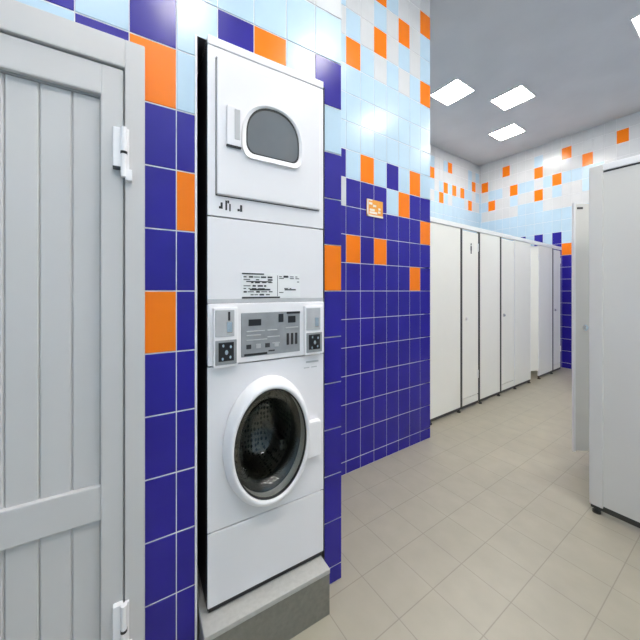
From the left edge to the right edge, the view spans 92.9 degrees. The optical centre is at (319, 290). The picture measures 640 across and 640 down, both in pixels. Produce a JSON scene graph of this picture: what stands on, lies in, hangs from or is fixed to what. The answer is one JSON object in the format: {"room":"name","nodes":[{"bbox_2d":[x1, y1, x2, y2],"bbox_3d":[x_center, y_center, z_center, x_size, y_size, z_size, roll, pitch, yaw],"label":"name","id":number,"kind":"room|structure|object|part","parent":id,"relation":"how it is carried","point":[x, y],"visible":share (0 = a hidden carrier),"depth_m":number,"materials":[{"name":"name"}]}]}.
{"room":"public restroom","nodes":[
{"label":"public restroom","id":0,"kind":"room"},
{"bbox_2d":[15,0,340,639],"bbox_3d":[-1.014,-0.650,1.041,2.250,3.900,0.562,0,0,-31],"label":"wall","id":1,"kind":"structure","parent":0,"point":[302,36],"depth_m":1.04,"materials":[{"name":"tile"}]},
{"bbox_2d":[0,0,144,639],"bbox_3d":[-0.850,0.264,0.804,0.670,2.072,0.116,0,0,-31],"label":"door","id":2,"kind":"structure","parent":1,"relation":"in","point":[72,94],"depth_m":0.88,"materials":[{"name":"painted wood"},{"name":"white plastic"}]},
{"bbox_3d":[-0.862,0.295,0.824,0.447,1.809,0.030,0,0,-31],"label":"plank panel","id":3,"kind":"part","parent":2,"relation":"part of","materials":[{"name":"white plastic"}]},
{"bbox_3d":[-0.858,0.636,0.818,0.452,0.104,0.044,0,0,-31],"label":"rail","id":4,"kind":"part","parent":2,"relation":"part of","materials":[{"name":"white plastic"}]},
{"bbox_2d":[195,34,196,639],"bbox_3d":[-0.433,0.204,1.061,0.008,2.192,0.010,0,0,-31],"label":"trim","id":5,"kind":"structure","parent":1,"relation":"attached to","point":[195,34],"depth_m":1.06,"materials":[{"name":"white metal"}]},
{"bbox_2d":[326,15,340,567],"bbox_3d":[-0.097,-0.650,1.623,0.082,3.900,0.620,0,0,-31],"label":"wall","id":6,"kind":"structure","parent":0,"point":[333,15],"depth_m":1.36,"materials":[{"name":"tile"}]},
{"bbox_2d":[341,0,429,475],"bbox_3d":[0.325,-0.650,2.302,1.516,3.900,0.082,0,0,-34],"label":"wall","id":7,"kind":"structure","parent":0,"point":[385,45],"depth_m":2.38,"materials":[{"name":"tile"}]},
{"bbox_2d":[366,198,382,218],"bbox_3d":[0.416,-0.624,2.308,0.166,0.128,0.010,0,0,-34],"label":"wall sign","id":8,"kind":"object","parent":7,"relation":"attached to","point":[374,208],"visible":1,"depth_m":2.30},
{"bbox_2d":[430,145,479,232],"bbox_3d":[1.656,-0.650,5.245,3.984,3.900,0.082,0,0,-34],"label":"wall","id":9,"kind":"structure","parent":0,"point":[454,180],"depth_m":5.81,"materials":[{"name":"tile"}]},
{"bbox_2d":[290,367,639,639],"bbox_3d":[1.456,1.330,2.311,8.000,0.060,5.000,0,0,-34],"label":"floor","id":10,"kind":"structure","parent":0,"point":[483,527],"depth_m":1.59,"materials":[{"name":"tile"}]},
{"bbox_2d":[197,555,329,639],"bbox_3d":[-0.305,1.208,1.333,0.480,0.184,0.546,0,0,-31],"label":"plinth","id":11,"kind":"object","parent":10,"relation":"on","point":[287,605],"visible":0.34,"depth_m":1.12,"materials":[{"name":"concrete"}]},
{"bbox_2d":[197,34,323,612],"bbox_3d":[-0.289,0.117,1.336,0.466,1.998,0.518,0,0,-31],"label":"dryer","id":12,"kind":"object","parent":11,"relation":"on","point":[260,304],"visible":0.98,"depth_m":1.14,"materials":[{"name":"metal"}]},
{"bbox_3d":[-0.329,0.112,1.053,0.065,0.092,0.006,0,0,-31],"label":"coin slot plate","id":13,"kind":"part","parent":12,"relation":"part of","materials":[{"name":"grey plastic"}]},
{"bbox_3d":[-0.326,0.212,1.055,0.073,0.085,0.006,0,0,-31],"label":"coin box door","id":14,"kind":"part","parent":12,"relation":"part of","materials":[{"name":"grey plastic"}]},
{"bbox_3d":[-0.325,0.210,1.054,0.053,0.065,0.005,0,0,-31],"label":"lock plate","id":15,"kind":"part","parent":12,"relation":"part of","materials":[{"name":"black plastic"}]},
{"bbox_3d":[-0.315,0.126,1.059,0.020,0.040,0.007,0,0,-31],"label":"return lever","id":16,"kind":"part","parent":12,"relation":"part of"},
{"bbox_3d":[-0.304,-0.581,1.075,0.051,0.138,0.011,0,0,-31],"label":"handle","id":17,"kind":"part","parent":12,"relation":"part of","materials":[{"name":"white plastic"}]},
{"bbox_2d":[207,353,322,533],"bbox_3d":[-0.205,0.549,1.192,0.466,0.570,0.201,0,0,-34],"label":"washer","id":18,"kind":"object","parent":12,"relation":"in","point":[265,416],"depth_m":1.14,"materials":[{"name":"white metal"}]},
{"bbox_3d":[-0.191,-0.110,1.172,0.466,0.296,0.018,0,0,-31],"label":"panel","id":19,"kind":"part","parent":12,"relation":"part of","materials":[{"name":"white metal"}]},
{"bbox_3d":[-0.190,0.967,1.170,0.466,0.256,0.019,0,0,-31],"label":"panel","id":20,"kind":"part","parent":12,"relation":"part of","materials":[{"name":"white metal"}]},
{"bbox_3d":[-0.188,0.035,1.167,0.466,0.015,0.011,0,0,-31],"label":"console rail","id":21,"kind":"part","parent":12,"relation":"part of","materials":[{"name":"grey plastic"}]},
{"bbox_3d":[-0.181,-0.575,1.161,0.415,0.477,0.016,0,0,-31],"label":"dryer door","id":22,"kind":"part","parent":12,"relation":"part of","materials":[{"name":"white metal"}]},
{"bbox_3d":[-0.184,0.160,1.158,0.237,0.160,0.007,0,0,-31],"label":"display panel","id":23,"kind":"part","parent":12,"relation":"part of","materials":[{"name":"grey metal"}]},
{"bbox_3d":[-0.027,0.113,1.233,0.064,0.090,0.006,0,0,-31],"label":"coin slot plate","id":24,"kind":"part","parent":12,"relation":"part of","materials":[{"name":"grey plastic"}]},
{"bbox_3d":[-0.024,0.208,1.235,0.072,0.080,0.006,0,0,-31],"label":"coin box door","id":25,"kind":"part","parent":12,"relation":"part of","materials":[{"name":"grey plastic"}]},
{"bbox_3d":[-0.023,0.206,1.234,0.052,0.060,0.005,0,0,-31],"label":"lock plate","id":26,"kind":"part","parent":12,"relation":"part of","materials":[{"name":"black plastic"}]},
{"bbox_3d":[-0.013,0.126,1.239,0.020,0.040,0.007,0,0,-31],"label":"return lever","id":27,"kind":"part","parent":12,"relation":"part of","materials":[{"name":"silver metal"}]},
{"bbox_2d":[430,222,478,424],"bbox_3d":[0.990,0.314,3.757,1.018,1.972,1.442,0,0,-35],"label":"stall","id":28,"kind":"object","parent":10,"relation":"on","point":[454,372],"visible":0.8,"depth_m":3.18,"materials":[{"name":"white laminate"}]},
{"bbox_3d":[1.239,0.289,3.085,0.647,1.922,0.016,0,0,-35],"label":"panel","id":29,"kind":"part","parent":28,"relation":"part of","materials":[{"name":"white laminate"}]},
{"bbox_3d":[1.667,1.214,3.387,0.336,0.072,0.016,0,0,-35],"label":"sill","id":30,"kind":"part","parent":28,"relation":"part of","materials":[{"name":"white laminate"}]},
{"bbox_3d":[1.669,0.256,3.390,0.335,1.828,0.016,0,0,-35],"label":"door","id":31,"kind":"part","parent":28,"relation":"part of","materials":[{"name":"white laminate"}]},
{"bbox_2d":[477,232,514,403],"bbox_3d":[1.784,0.314,4.319,0.923,1.972,1.442,0,0,-35],"label":"stall","id":32,"kind":"object","parent":10,"relation":"on","point":[496,361],"visible":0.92,"depth_m":3.71,"materials":[{"name":"white laminate"}]},
{"bbox_3d":[2.034,0.289,3.647,0.487,1.922,0.016,0,0,-35],"label":"panel","id":33,"kind":"part","parent":32,"relation":"part of","materials":[{"name":"white laminate"}]},
{"bbox_2d":[430,217,561,249],"bbox_3d":[2.456,-0.699,3.943,3.685,0.047,0.037,0,0,-35],"label":"rail","id":34,"kind":"object","parent":32,"relation":"attached to","point":[432,219],"visible":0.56,"depth_m":3.60,"materials":[{"name":"white metal"}]},
{"bbox_3d":[2.410,1.214,3.913,0.367,0.072,0.016,0,0,-35],"label":"sill","id":35,"kind":"part","parent":32,"relation":"part of","materials":[{"name":"white laminate"}]},
{"bbox_3d":[2.411,0.256,3.915,0.366,1.828,0.016,0,0,-35],"label":"door","id":36,"kind":"part","parent":32,"relation":"part of","materials":[{"name":"white laminate"}]},
{"bbox_2d":[513,240,538,388],"bbox_3d":[2.488,0.314,4.822,0.799,1.972,1.434,0,0,-35],"label":"stall","id":37,"kind":"object","parent":10,"relation":"on","point":[526,354],"visible":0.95,"depth_m":4.21,"materials":[{"name":"white laminate"}]},
{"bbox_3d":[2.772,0.289,4.168,0.493,1.922,0.016,0,0,-35],"label":"panel","id":38,"kind":"part","parent":37,"relation":"part of","materials":[{"name":"white laminate"}]},
{"bbox_3d":[3.078,0.256,4.455,0.279,1.828,0.016,0,0,-11],"label":"door","id":39,"kind":"part","parent":37,"relation":"part of","materials":[{"name":"white laminate"}]},
{"bbox_2d":[537,245,560,378],"bbox_3d":[3.200,0.314,5.320,0.938,1.972,1.442,0,0,-35],"label":"stall","id":40,"kind":"object","parent":10,"relation":"on","point":[549,348],"visible":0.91,"depth_m":4.69,"materials":[{"name":"white laminate"}]},
{"bbox_3d":[3.438,0.289,4.640,0.526,1.922,0.016,0,0,-35],"label":"panel","id":41,"kind":"part","parent":40,"relation":"part of","materials":[{"name":"white laminate"}]},
{"bbox_3d":[3.811,1.214,4.903,0.320,0.072,0.016,0,0,-35],"label":"sill","id":42,"kind":"part","parent":40,"relation":"part of","materials":[{"name":"white laminate"}]},
{"bbox_3d":[3.812,0.256,4.905,0.319,1.828,0.016,0,0,-35],"label":"door","id":43,"kind":"part","parent":40,"relation":"part of","materials":[{"name":"white laminate"}]},
{"bbox_2d":[572,154,639,527],"bbox_3d":[2.392,0.284,1.373,0.850,2.032,2.086,0,0,-34],"label":"stall","id":44,"kind":"object","parent":10,"relation":"on","point":[605,230],"visible":1,"depth_m":1.74,"materials":[{"name":"white laminate"}]},
{"bbox_3d":[2.094,0.273,2.279,0.362,1.855,0.016,0,0,6],"label":"door","id":45,"kind":"part","parent":44,"relation":"part of","materials":[{"name":"white laminate"}]},
{"bbox_3d":[1.630,0.263,1.788,0.050,1.985,0.062,0,0,-34],"label":"corner post","id":46,"kind":"part","parent":44,"relation":"part of","materials":[{"name":"white laminate"}]},
{"bbox_3d":[2.129,1.259,1.046,0.032,0.030,1.838,0,0,-34],"label":"rail","id":47,"kind":"part","parent":44,"relation":"part of","materials":[{"name":"black metal"}]},
{"bbox_3d":[2.140,-0.712,1.021,0.034,0.040,1.784,0,0,-34],"label":"rail","id":48,"kind":"part","parent":44,"relation":"part of","materials":[{"name":"white metal"}]},
{"bbox_3d":[2.141,0.280,1.020,0.018,1.930,1.782,0,0,-34],"label":"panel","id":49,"kind":"part","parent":44,"relation":"part of","materials":[{"name":"white laminate"}]},
{"bbox_2d":[430,0,639,165],"bbox_3d":[1.456,-2.630,2.311,8.000,0.060,5.000,0,0,-34],"label":"ceiling","id":50,"kind":"structure","parent":0,"point":[580,59],"depth_m":3.52,"materials":[{"name":"paint"}]},
{"bbox_2d":[430,78,474,105],"bbox_3d":[1.728,-2.594,3.979,0.400,0.012,0.400,0,0,-34],"label":"recessed light","id":51,"kind":"object","parent":50,"relation":"in","point":[456,89],"visible":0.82,"depth_m":3.97,"materials":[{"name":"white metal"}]},
{"bbox_2d":[488,123,525,140],"bbox_3d":[3.059,-2.594,4.975,0.400,0.012,0.400,0,0,-34],"label":"recessed light","id":52,"kind":"object","parent":50,"relation":"in","point":[513,129],"visible":1,"depth_m":4.97,"materials":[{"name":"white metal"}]},
{"bbox_2d":[490,84,535,110],"bbox_3d":[2.593,-2.594,4.093,0.400,0.012,0.400,0,0,-34],"label":"recessed light","id":53,"kind":"object","parent":50,"relation":"in","point":[519,94],"visible":1,"depth_m":4.07,"materials":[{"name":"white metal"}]},
{"bbox_2d":[630,14,639,38],"bbox_3d":[3.239,-2.594,2.852,0.400,0.012,0.400,0,0,-34],"label":"recessed light","id":54,"kind":"object","parent":50,"relation":"in","point":[635,21],"visible":1,"depth_m":2.95,"materials":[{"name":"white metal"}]},
{"bbox_2d":[632,16,639,33],"bbox_3d":[3.239,-2.595,2.852,0.376,0.007,0.376,0,0,-34],"label":"diffuser","id":55,"kind":"object","parent":54,"relation":"attached to","point":[635,20],"depth_m":2.95,"materials":[{"name":"white plastic"}]},
{"bbox_2d":[480,112,639,368],"bbox_3d":[4.657,-0.650,4.431,0.082,3.900,4.630,0,0,-34],"label":"wall","id":56,"kind":"structure","parent":0,"point":[530,194],"depth_m":5.23,"materials":[{"name":"tile"}]}
]}

